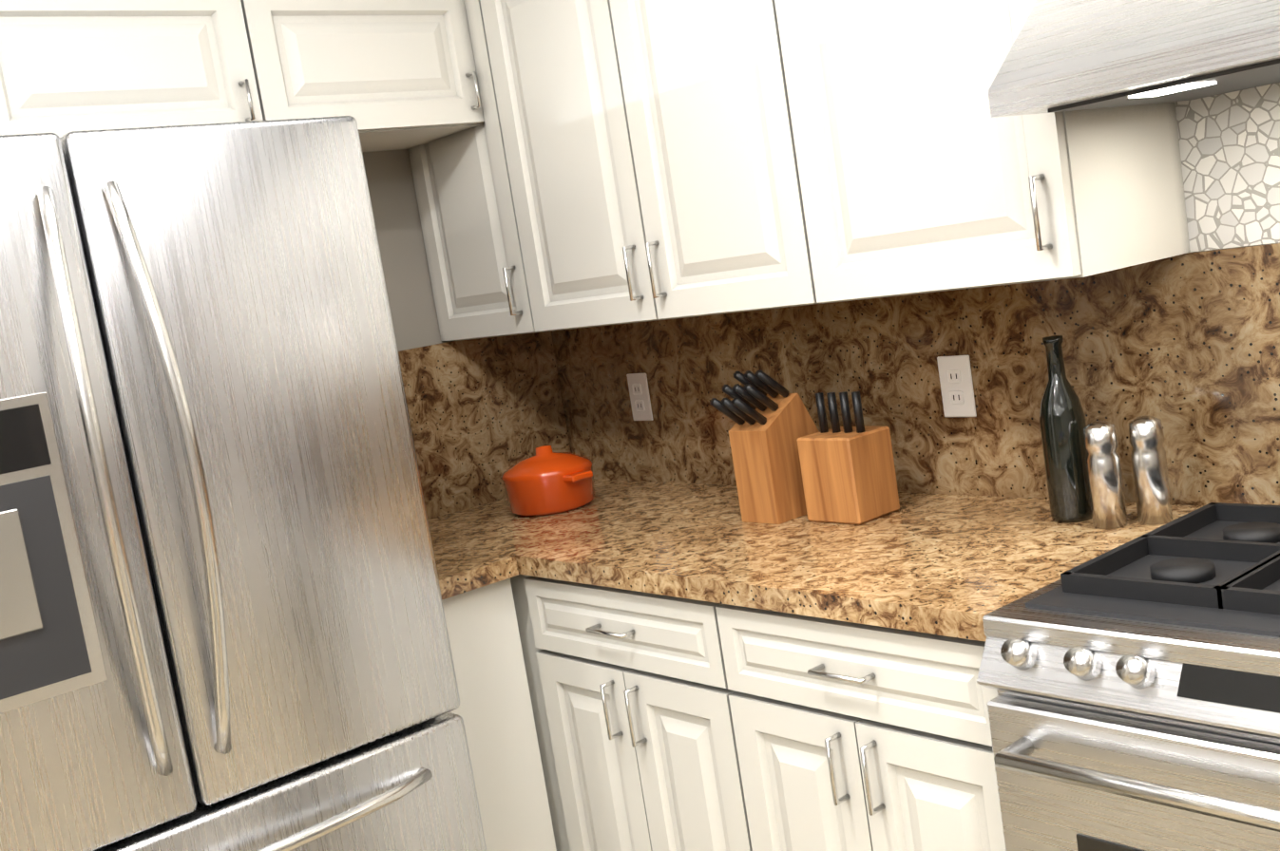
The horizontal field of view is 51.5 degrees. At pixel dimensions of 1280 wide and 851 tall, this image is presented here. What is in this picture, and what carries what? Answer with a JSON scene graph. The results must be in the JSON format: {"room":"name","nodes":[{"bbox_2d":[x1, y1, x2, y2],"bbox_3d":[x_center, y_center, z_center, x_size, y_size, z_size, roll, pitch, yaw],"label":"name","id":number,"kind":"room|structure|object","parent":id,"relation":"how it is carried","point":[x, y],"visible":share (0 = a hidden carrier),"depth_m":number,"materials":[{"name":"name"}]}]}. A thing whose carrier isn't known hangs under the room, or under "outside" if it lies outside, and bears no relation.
{"room":"kitchen","nodes":[
{"label":"kitchen","id":0,"kind":"room"},
{"bbox_2d":[362,149,448,351],"bbox_3d":[-2.738,0.485,1.456,10.280,2.440,0.120,-15,9,-39],"label":"wall","id":1,"kind":"structure","parent":0,"point":[398,227],"depth_m":3.17,"materials":[{"name":"paint"}]},
{"bbox_2d":[0,0,273,137],"bbox_3d":[-1.057,-0.658,2.546,0.522,0.300,0.340,-15,9,-39],"label":"upper cabinet","id":2,"kind":"object","parent":1,"relation":"attached to","point":[66,66],"depth_m":2.43,"materials":[{"name":"paint"}]},
{"bbox_2d":[254,0,482,152],"bbox_3d":[-0.662,-0.761,2.872,0.523,0.300,0.340,-15,9,-39],"label":"upper cabinet","id":3,"kind":"object","parent":1,"relation":"attached to","point":[402,69],"depth_m":2.76,"materials":[{"name":"paint"}]},
{"bbox_2d":[408,0,532,349],"bbox_3d":[-0.290,-0.618,3.139,0.340,0.780,0.396,-15,9,-39],"label":"upper cabinet","id":4,"kind":"object","parent":1,"relation":"attached to","point":[462,187],"depth_m":3.03,"materials":[{"name":"paint"}]},
{"bbox_2d":[478,0,817,342],"bbox_3d":[0.103,-0.620,2.662,0.340,0.780,0.840,-15,9,-39],"label":"upper cabinet","id":5,"kind":"object","parent":0,"relation":"attached to","point":[690,208],"depth_m":2.54,"materials":[{"name":"paint"}]},
{"bbox_2d":[775,0,1208,315],"bbox_3d":[0.530,-0.624,2.144,0.340,0.780,0.502,-15,9,-39],"label":"upper cabinet","id":6,"kind":"object","parent":0,"relation":"attached to","point":[912,192],"depth_m":2.04,"materials":[{"name":"paint"}]},
{"bbox_2d":[987,0,1279,117],"bbox_3d":[0.875,-0.535,1.613,0.486,0.175,0.750,-15,9,-39],"label":"range hood","id":7,"kind":"object","parent":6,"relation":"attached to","point":[1066,55],"visible":1,"depth_m":1.65,"materials":[{"name":"silver metal"}]},
{"bbox_3d":[-0.764,1.719,-0.566,10.660,0.100,6.100,-15,9,-39],"label":"floor","id":8,"kind":"structure","parent":0,"visible":0},
{"bbox_2d":[0,115,486,850],"bbox_3d":[-0.911,0.448,2.259,0.930,1.755,0.903,-15,9,-39],"label":"refrigerator","id":9,"kind":"object","parent":8,"relation":"on","point":[222,621],"visible":1,"depth_m":1.99,"materials":[{"name":"grey metal"}]},
{"bbox_2d":[441,577,562,850],"bbox_3d":[-0.487,0.757,2.839,0.275,0.878,0.600,-15,9,-39],"label":"base cabinet","id":10,"kind":"object","parent":8,"relation":"on","point":[497,708],"depth_m":2.63,"materials":[{"name":"paint"}]},
{"bbox_2d":[516,577,748,850],"bbox_3d":[0.246,0.663,2.667,0.620,0.878,0.560,-15,9,-39],"label":"base cabinet","id":11,"kind":"object","parent":8,"relation":"on","point":[631,703],"depth_m":2.45,"materials":[{"name":"paint"}]},
{"bbox_2d":[432,543,520,600],"bbox_3d":[-0.548,0.304,2.768,0.278,0.038,0.635,-15,9,-39],"label":"countertop","id":12,"kind":"structure","parent":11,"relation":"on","point":[460,570],"depth_m":2.59,"materials":[{"name":"beige stone"}]},
{"bbox_2d":[714,604,1005,850],"bbox_3d":[0.601,0.660,2.236,0.620,0.878,0.559,-15,9,-39],"label":"base cabinet","id":13,"kind":"object","parent":8,"relation":"on","point":[847,737],"depth_m":2.01,"materials":[{"name":"paint"}]},
{"bbox_2d":[427,475,1223,646],"bbox_3d":[0.151,0.211,2.629,0.635,0.038,1.736,-15,9,-39],"label":"countertop","id":14,"kind":"structure","parent":13,"relation":"on","point":[937,564],"depth_m":2.28,"materials":[{"name":"beige stone"}]},
{"bbox_2d":[500,445,594,516],"bbox_3d":[-0.206,0.119,3.063,0.216,0.147,0.253,-15,9,-39],"label":"pot","id":15,"kind":"object","parent":14,"relation":"on","point":[544,480],"visible":1,"depth_m":2.99,"materials":[{"name":"orange ceramic"}]},
{"bbox_2d":[709,369,819,524],"bbox_3d":[0.254,0.032,2.574,0.221,0.293,0.100,-15,9,-39],"label":"knife block","id":16,"kind":"object","parent":14,"relation":"on","point":[770,416],"visible":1,"depth_m":2.54,"materials":[{"name":"brown wood"}]},
{"bbox_2d":[796,391,899,524],"bbox_3d":[0.383,0.054,2.473,0.120,0.235,0.130,-15,9,-39],"label":"knife block","id":17,"kind":"object","parent":14,"relation":"on","point":[848,472],"visible":1,"depth_m":2.44,"materials":[{"name":"brown wood"}]},
{"bbox_2d":[1039,335,1092,523],"bbox_3d":[0.697,0.004,2.188,0.072,0.306,0.072,-15,9,-39],"label":"oil bottle","id":18,"kind":"object","parent":14,"relation":"on","point":[1062,424],"visible":0.96,"depth_m":2.17,"materials":[{"name":"black glass"}]},
{"bbox_2d":[1083,420,1127,529],"bbox_3d":[0.739,0.076,2.112,0.052,0.169,0.052,-15,9,-39],"label":"salt mill","id":19,"kind":"object","parent":14,"relation":"on","point":[1105,483],"visible":1,"depth_m":2.09,"materials":[{"name":"silver metal"}]},
{"bbox_2d":[1128,415,1173,524],"bbox_3d":[0.804,0.068,2.095,0.052,0.169,0.052,-15,9,-39],"label":"pepper mill","id":20,"kind":"object","parent":14,"relation":"on","point":[1150,475],"visible":1,"depth_m":2.08,"materials":[{"name":"silver metal"}]},
{"bbox_2d":[976,502,1279,850],"bbox_3d":[0.960,0.634,1.675,0.700,0.955,0.752,-15,9,-39],"label":"range","id":21,"kind":"object","parent":8,"relation":"on","point":[1134,705],"visible":1,"depth_m":1.61,"materials":[{"name":"silver metal"}]},
{"bbox_3d":[1.036,-0.181,2.041,0.120,2.440,3.780,-15,9,-39],"label":"wall","id":22,"kind":"structure","parent":0,"visible":0},
{"bbox_2d":[626,373,653,420],"bbox_3d":[-0.002,-0.068,3.194,0.008,0.116,0.072,-15,9,-39],"label":"outlet","id":23,"kind":"object","parent":22,"relation":"attached to","point":[640,396],"visible":1,"depth_m":3.19,"materials":[{"name":"white plastic"}]},
{"bbox_2d":[936,355,976,417],"bbox_3d":[0.590,-0.072,2.476,0.008,0.116,0.072,-15,9,-39],"label":"outlet","id":24,"kind":"object","parent":22,"relation":"attached to","point":[955,375],"visible":1,"depth_m":2.47,"materials":[{"name":"white plastic"}]}
]}

